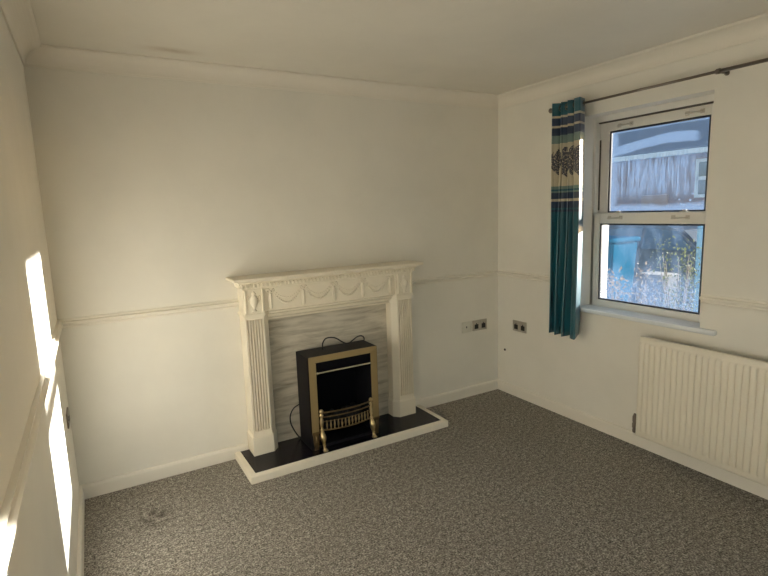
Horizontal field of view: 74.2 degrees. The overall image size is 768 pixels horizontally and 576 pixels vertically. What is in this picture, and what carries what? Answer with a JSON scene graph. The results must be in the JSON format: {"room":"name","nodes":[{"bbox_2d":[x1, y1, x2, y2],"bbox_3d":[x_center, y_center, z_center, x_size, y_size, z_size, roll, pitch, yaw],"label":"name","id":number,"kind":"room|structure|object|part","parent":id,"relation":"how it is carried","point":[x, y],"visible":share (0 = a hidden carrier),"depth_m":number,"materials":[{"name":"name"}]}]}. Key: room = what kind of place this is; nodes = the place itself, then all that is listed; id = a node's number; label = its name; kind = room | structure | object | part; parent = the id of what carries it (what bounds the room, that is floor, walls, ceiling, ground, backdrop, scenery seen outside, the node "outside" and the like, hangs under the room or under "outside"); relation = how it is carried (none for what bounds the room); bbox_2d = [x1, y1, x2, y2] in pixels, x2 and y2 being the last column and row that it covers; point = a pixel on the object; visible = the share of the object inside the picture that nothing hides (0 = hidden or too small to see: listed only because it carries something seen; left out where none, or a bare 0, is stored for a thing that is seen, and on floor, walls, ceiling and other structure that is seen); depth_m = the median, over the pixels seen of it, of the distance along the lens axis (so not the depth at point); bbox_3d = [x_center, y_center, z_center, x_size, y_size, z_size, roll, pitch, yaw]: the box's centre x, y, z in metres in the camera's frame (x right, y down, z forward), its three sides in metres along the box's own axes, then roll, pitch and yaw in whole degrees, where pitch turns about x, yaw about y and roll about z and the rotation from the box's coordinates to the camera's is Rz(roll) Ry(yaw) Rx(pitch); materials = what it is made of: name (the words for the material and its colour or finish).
{"room":"living room","nodes":[
{"label":"living room","id":0,"kind":"room"},
{"bbox_2d":[0,10,78,575],"bbox_3d":[-0.753,0.258,0.786,0.200,2.400,4.300,-7,10,-29],"label":"wall","id":1,"kind":"structure","parent":0,"point":[45,543],"depth_m":1.63,"materials":[{"name":"paint"}]},
{"bbox_2d":[0,0,40,65],"bbox_3d":[-0.666,-0.898,0.683,0.088,0.088,4.300,-7,10,-29],"label":"trim","id":2,"kind":"structure","parent":1,"relation":"attached to","point":[18,16],"depth_m":2.13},
{"bbox_2d":[0,320,62,575],"bbox_3d":[-0.649,0.439,0.871,0.025,0.051,4.300,-7,10,-29],"label":"trim","id":3,"kind":"structure","parent":1,"relation":"attached to","point":[13,499],"depth_m":1.12,"materials":[{"name":"white wood"}]},
{"bbox_2d":[66,407,69,428],"bbox_3d":[-1.606,0.660,2.586,0.012,0.075,0.138,-7,10,-29],"label":"power socket","id":4,"kind":"object","parent":1,"relation":"attached to","point":[67,409],"visible":1,"depth_m":2.55,"materials":[{"name":"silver metal"}]},
{"bbox_2d":[77,486,84,575],"bbox_3d":[-0.621,1.393,1.015,0.018,0.081,4.300,-7,10,-29],"label":"baseboard","id":5,"kind":"structure","parent":1,"relation":"attached to","point":[81,512],"depth_m":2.42,"materials":[{"name":"white wood"}]},
{"bbox_2d":[23,66,497,485],"bbox_3d":[-0.407,-0.176,3.555,3.613,2.400,0.200,-7,10,-29],"label":"wall","id":6,"kind":"structure","parent":0,"point":[154,192],"depth_m":3.09,"materials":[{"name":"paint"}]},
{"bbox_2d":[60,299,238,328],"bbox_3d":[-1.317,0.146,2.934,0.962,0.051,0.025,-7,10,-29],"label":"trim","id":7,"kind":"structure","parent":6,"relation":"attached to","point":[219,305],"depth_m":2.91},
{"bbox_2d":[25,44,497,109],"bbox_3d":[-0.416,-1.296,3.232,3.113,0.088,0.088,-7,10,-29],"label":"trim","id":8,"kind":"structure","parent":6,"relation":"attached to","point":[43,56],"depth_m":2.99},
{"bbox_2d":[80,379,497,498],"bbox_3d":[-0.358,0.987,3.612,3.113,0.081,0.018,-7,10,-29],"label":"baseboard","id":9,"kind":"structure","parent":6,"relation":"attached to","point":[97,488],"depth_m":3.12,"materials":[{"name":"white wood"}]},
{"bbox_2d":[412,270,497,285],"bbox_3d":[0.544,-0.078,3.994,0.958,0.051,0.025,-7,10,-29],"label":"trim","id":10,"kind":"structure","parent":6,"relation":"attached to","point":[456,277],"depth_m":3.99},
{"bbox_2d":[462,321,470,332],"bbox_3d":[0.670,0.319,4.128,0.090,0.090,0.010,-7,10,-29],"label":"socket","id":11,"kind":"object","parent":6,"relation":"attached to","point":[466,326],"visible":1,"depth_m":4.13,"materials":[{"name":"beige plastic"}]},
{"bbox_2d":[472,318,486,330],"bbox_3d":[0.792,0.304,4.197,0.148,0.088,0.012,-7,10,-29],"label":"power socket","id":12,"kind":"object","parent":6,"relation":"attached to","point":[481,324],"visible":1,"depth_m":4.20,"materials":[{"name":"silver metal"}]},
{"bbox_2d":[30,0,767,94],"bbox_3d":[0.679,-1.204,1.430,3.613,0.200,4.700,-7,10,-29],"label":"ceiling","id":13,"kind":"structure","parent":0,"point":[496,47],"depth_m":2.45,"materials":[{"name":"paint"}]},
{"bbox_2d":[84,389,767,575],"bbox_3d":[0.763,1.326,1.816,3.613,0.120,4.700,-7,10,-29],"label":"floor","id":14,"kind":"structure","parent":0,"point":[512,485],"depth_m":2.61,"materials":[{"name":"grey carpet"}]},
{"bbox_2d":[235,405,447,484],"bbox_3d":[-0.247,1.025,3.452,1.424,0.047,0.374,-7,10,-29],"label":"hearth","id":15,"kind":"object","parent":14,"relation":"on","point":[293,455],"visible":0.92,"depth_m":3.28,"materials":[{"name":"black stone"}]},
{"bbox_2d":[226,260,422,456],"bbox_3d":[-0.328,0.435,3.450,1.340,1.132,0.196,-7,10,-29],"label":"surround","id":16,"kind":"object","parent":15,"relation":"on","point":[262,298],"visible":1,"depth_m":3.28,"materials":[{"name":"beige paint"}]},
{"bbox_2d":[226,260,422,282],"bbox_3d":[-0.346,-0.116,3.366,1.340,0.018,0.196,-7,10,-29],"label":"mantel shelf","id":17,"kind":"object","parent":16,"relation":"attached to","point":[388,266],"depth_m":3.28,"materials":[{"name":"beige paint"}]},
{"bbox_3d":[-0.347,-0.080,3.376,1.316,0.056,0.186,-7,10,-29],"label":"cornice","id":18,"kind":"part","parent":16,"relation":"part of","materials":[{"name":"beige paint"}]},
{"bbox_3d":[-0.348,0.123,3.413,0.894,0.062,0.110,-7,10,-29],"label":"architrave","id":19,"kind":"part","parent":16,"relation":"part of","materials":[{"name":"beige paint"}]},
{"bbox_2d":[268,304,388,441],"bbox_3d":[-0.366,0.534,3.538,0.950,0.912,0.028,-7,10,-29],"label":"backing","id":20,"kind":"object","parent":15,"relation":"on","point":[287,335],"visible":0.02,"depth_m":3.43,"materials":[{"name":"white stone"}]},
{"bbox_2d":[290,335,379,451],"bbox_3d":[-0.318,0.670,3.374,0.573,0.692,0.287,-7,10,-29],"label":"fire","id":21,"kind":"object","parent":15,"relation":"on","point":[338,383],"visible":1,"depth_m":3.38,"materials":[{"name":"black metal"}]},
{"bbox_3d":[-0.397,0.843,3.230,0.027,0.148,0.027,-7,10,-29],"label":"grate post","id":22,"kind":"part","parent":21,"relation":"part of","materials":[{"name":"gold metal"}]},
{"bbox_3d":[-0.253,0.657,3.313,0.486,0.500,0.010,-7,10,-29],"label":"brass frame","id":23,"kind":"part","parent":21,"relation":"part of","materials":[{"name":"gold metal"}]},
{"bbox_3d":[-0.087,0.805,3.406,0.027,0.148,0.027,-7,10,-29],"label":"grate post","id":24,"kind":"part","parent":21,"relation":"part of","materials":[{"name":"gold metal"}]},
{"bbox_2d":[498,37,767,430],"bbox_3d":[2.154,-0.091,2.441,0.300,2.400,4.300,-7,10,-29],"label":"wall","id":25,"kind":"structure","parent":0,"point":[595,373],"depth_m":3.30,"materials":[{"name":"paint"}]},
{"bbox_2d":[513,320,526,332],"bbox_3d":[1.088,0.309,4.080,0.012,0.088,0.148,-7,10,-29],"label":"power socket","id":26,"kind":"object","parent":25,"relation":"attached to","point":[519,326],"visible":1,"depth_m":4.07,"materials":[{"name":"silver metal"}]},
{"bbox_2d":[498,270,549,282],"bbox_3d":[1.145,-0.081,3.885,0.025,0.051,0.814,-7,10,-29],"label":"trim","id":27,"kind":"structure","parent":25,"relation":"attached to","point":[520,275],"depth_m":3.96,"materials":[{"name":"white paint"}]},
{"bbox_2d":[497,12,767,109],"bbox_3d":[1.948,-1.213,2.171,0.088,0.088,4.300,-7,10,-29],"label":"trim","id":28,"kind":"structure","parent":25,"relation":"attached to","point":[753,28],"depth_m":2.91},
{"bbox_2d":[498,379,767,499],"bbox_3d":[2.054,1.071,2.538,0.018,0.081,4.300,-7,10,-29],"label":"baseboard","id":29,"kind":"structure","parent":25,"relation":"attached to","point":[619,432],"depth_m":3.28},
{"bbox_2d":[580,94,716,335],"bbox_3d":[1.638,-0.449,3.140,0.239,1.310,0.961,-7,10,-29],"label":"window","id":30,"kind":"structure","parent":25,"relation":"in","point":[700,107],"depth_m":3.23,"materials":[{"name":"white plastic"}]},
{"bbox_3d":[1.522,-0.466,3.365,0.031,0.024,0.109,-7,10,-29],"label":"handle","id":31,"kind":"part","parent":30,"relation":"part of","materials":[{"name":"beige"}]},
{"bbox_3d":[1.549,-1.055,3.275,0.031,0.024,0.109,-7,10,-29],"label":"handle","id":32,"kind":"part","parent":30,"relation":"part of","materials":[{"name":"beige"}]},
{"bbox_3d":[1.619,0.188,3.215,0.148,0.030,0.961,-7,10,-29],"label":"sill","id":33,"kind":"part","parent":30,"relation":"part of","materials":[{"name":"white"}]},
{"bbox_3d":[1.675,-0.157,3.229,0.038,0.640,0.814,-7,10,-29],"label":"sash","id":34,"kind":"part","parent":30,"relation":"part of","materials":[{"name":"white plastic"}]},
{"bbox_3d":[1.673,-0.144,3.231,0.006,0.530,0.690,-7,10,-29],"label":"glass pane","id":35,"kind":"part","parent":30,"relation":"part of","materials":[{"name":"clear glass"}]},
{"bbox_3d":[1.690,-0.754,3.159,0.040,0.644,0.781,-7,10,-29],"label":"sash","id":36,"kind":"part","parent":30,"relation":"part of","materials":[{"name":"white plastic"}]},
{"bbox_3d":[1.690,-0.743,3.160,0.006,0.538,0.642,-7,10,-29],"label":"glass pane","id":37,"kind":"part","parent":30,"relation":"part of","materials":[{"name":"clear glass"}]},
{"bbox_3d":[1.739,-0.417,2.994,0.031,0.024,0.109,-7,10,-29],"label":"handle","id":38,"kind":"part","parent":30,"relation":"part of","materials":[{"name":"beige"}]},
{"bbox_3d":[1.768,-1.005,2.901,0.031,0.024,0.109,-7,10,-29],"label":"handle","id":39,"kind":"part","parent":30,"relation":"part of","materials":[{"name":"beige"}]},
{"bbox_2d":[548,58,767,112],"bbox_3d":[1.864,-1.065,2.335,0.101,0.033,2.768,-7,10,-29],"label":"curtain rod","id":40,"kind":"object","parent":25,"relation":"attached to","point":[726,71],"visible":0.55,"depth_m":2.67,"materials":[{"name":"brown metal"}]},
{"bbox_2d":[549,97,584,339],"bbox_3d":[1.252,-0.449,3.475,0.118,1.591,0.263,-7,10,-29],"label":"curtain","id":41,"kind":"object","parent":40,"relation":"hanging from","point":[568,124],"visible":1,"depth_m":3.45,"materials":[{"name":"teal fabric"}]},
{"bbox_3d":[1.423,-1.156,3.022,0.015,0.015,1.072,-7,10,-29],"label":"rod","id":42,"kind":"part","parent":40,"relation":"part of","materials":[{"name":"brown metal"}]},
{"bbox_3d":[2.099,-1.002,1.867,0.019,0.019,1.660,-7,10,-29],"label":"rod","id":43,"kind":"part","parent":40,"relation":"part of","materials":[{"name":"brown metal"}]},
{"bbox_2d":[632,336,767,486],"bbox_3d":[1.899,0.678,2.625,0.118,0.659,1.279,-7,10,-29],"label":"radiator","id":44,"kind":"object","parent":25,"relation":"attached to","point":[705,405],"visible":1,"depth_m":2.76,"materials":[{"name":"metal"}]},
{"bbox_2d":[699,294,767,311],"bbox_3d":[1.964,0.105,2.486,0.025,0.051,0.802,-7,10,-29],"label":"trim","id":45,"kind":"structure","parent":25,"relation":"attached to","point":[740,303],"depth_m":2.67,"materials":[{"name":"white paint"}]},
{"label":"outside","id":46,"kind":"structure","parent":0,"visible":0},
{"bbox_2d":[631,288,692,310],"bbox_3d":[13.086,-1.018,17.056,80.000,0.300,70.000,-7,10,-29],"label":"ground","id":47,"kind":"structure","parent":46,"point":[691,307],"depth_m":9.71,"materials":[{"name":"grey"}]},
{"bbox_2d":[606,236,639,301],"bbox_3d":[3.237,-0.051,7.338,0.630,1.368,0.560,-7,10,-29],"label":"wheelie bin","id":48,"kind":"object","parent":47,"relation":"on","point":[622,250],"visible":0.31,"depth_m":7.05,"materials":[{"name":"blue plastic"}]},
{"bbox_3d":[3.212,-0.693,7.237,0.620,0.069,0.560,-7,10,-29],"label":"bin lid","id":49,"kind":"part","parent":48,"relation":"part of","materials":[{"name":"blue plastic"}]},
{"bbox_2d":[609,225,697,294],"bbox_3d":[5.625,-0.562,9.935,1.720,1.440,4.085,-7,10,-29],"label":"car","id":50,"kind":"object","parent":47,"relation":"on","point":[647,244],"visible":0.12,"depth_m":9.34,"materials":[{"name":"grey paint"}]},
{"bbox_2d":[635,271,678,308],"bbox_3d":[3.595,0.261,6.714,0.350,0.920,0.380,-7,10,-29],"label":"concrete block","id":51,"kind":"object","parent":47,"relation":"on","point":[655,276],"visible":0.24,"depth_m":6.54,"materials":[{"name":"grey concrete"}]},
{"bbox_2d":[610,117,709,210],"bbox_3d":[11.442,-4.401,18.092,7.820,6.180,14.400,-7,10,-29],"label":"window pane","id":52,"kind":"structure","parent":47,"relation":"on","point":[689,149],"depth_m":16.03,"materials":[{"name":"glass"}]},
{"bbox_3d":[8.694,-1.961,16.401,0.039,2.050,0.900,-7,10,-29],"label":"door","id":53,"kind":"part","parent":52,"relation":"part of","materials":[{"name":"paint"}]},
{"bbox_2d":[693,226,702,311],"bbox_3d":[3.806,0.017,6.140,0.120,1.560,0.120,-7,10,-29],"label":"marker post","id":54,"kind":"object","parent":47,"relation":"on","point":[699,228],"visible":0.26,"depth_m":6.08,"materials":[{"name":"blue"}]},
{"bbox_3d":[1.956,0.933,5.552,2.167,0.049,9.000,-7,10,-29],"label":"garden bed","id":55,"kind":"object","parent":47,"relation":"on","visible":0},
{"bbox_2d":[606,256,672,305],"bbox_3d":[2.190,0.399,4.436,0.656,1.332,0.711,0,9,13],"label":"dry bush","id":56,"kind":"object","parent":55,"relation":"on","point":[649,269],"visible":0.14,"depth_m":4.41,"materials":[{"name":"plant"}]},
{"bbox_2d":[648,235,701,310],"bbox_3d":[2.859,0.207,4.952,0.587,1.511,0.623,2,10,26],"label":"leafy bush","id":57,"kind":"object","parent":55,"relation":"on","point":[687,278],"visible":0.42,"depth_m":4.94,"materials":[{"name":"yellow plant"}]},
{"bbox_3d":[2.884,0.311,4.976,0.364,1.298,0.437,0,9,15],"label":"stem","id":58,"kind":"part","parent":57,"relation":"part of","materials":[{"name":"green plant"}]}
]}

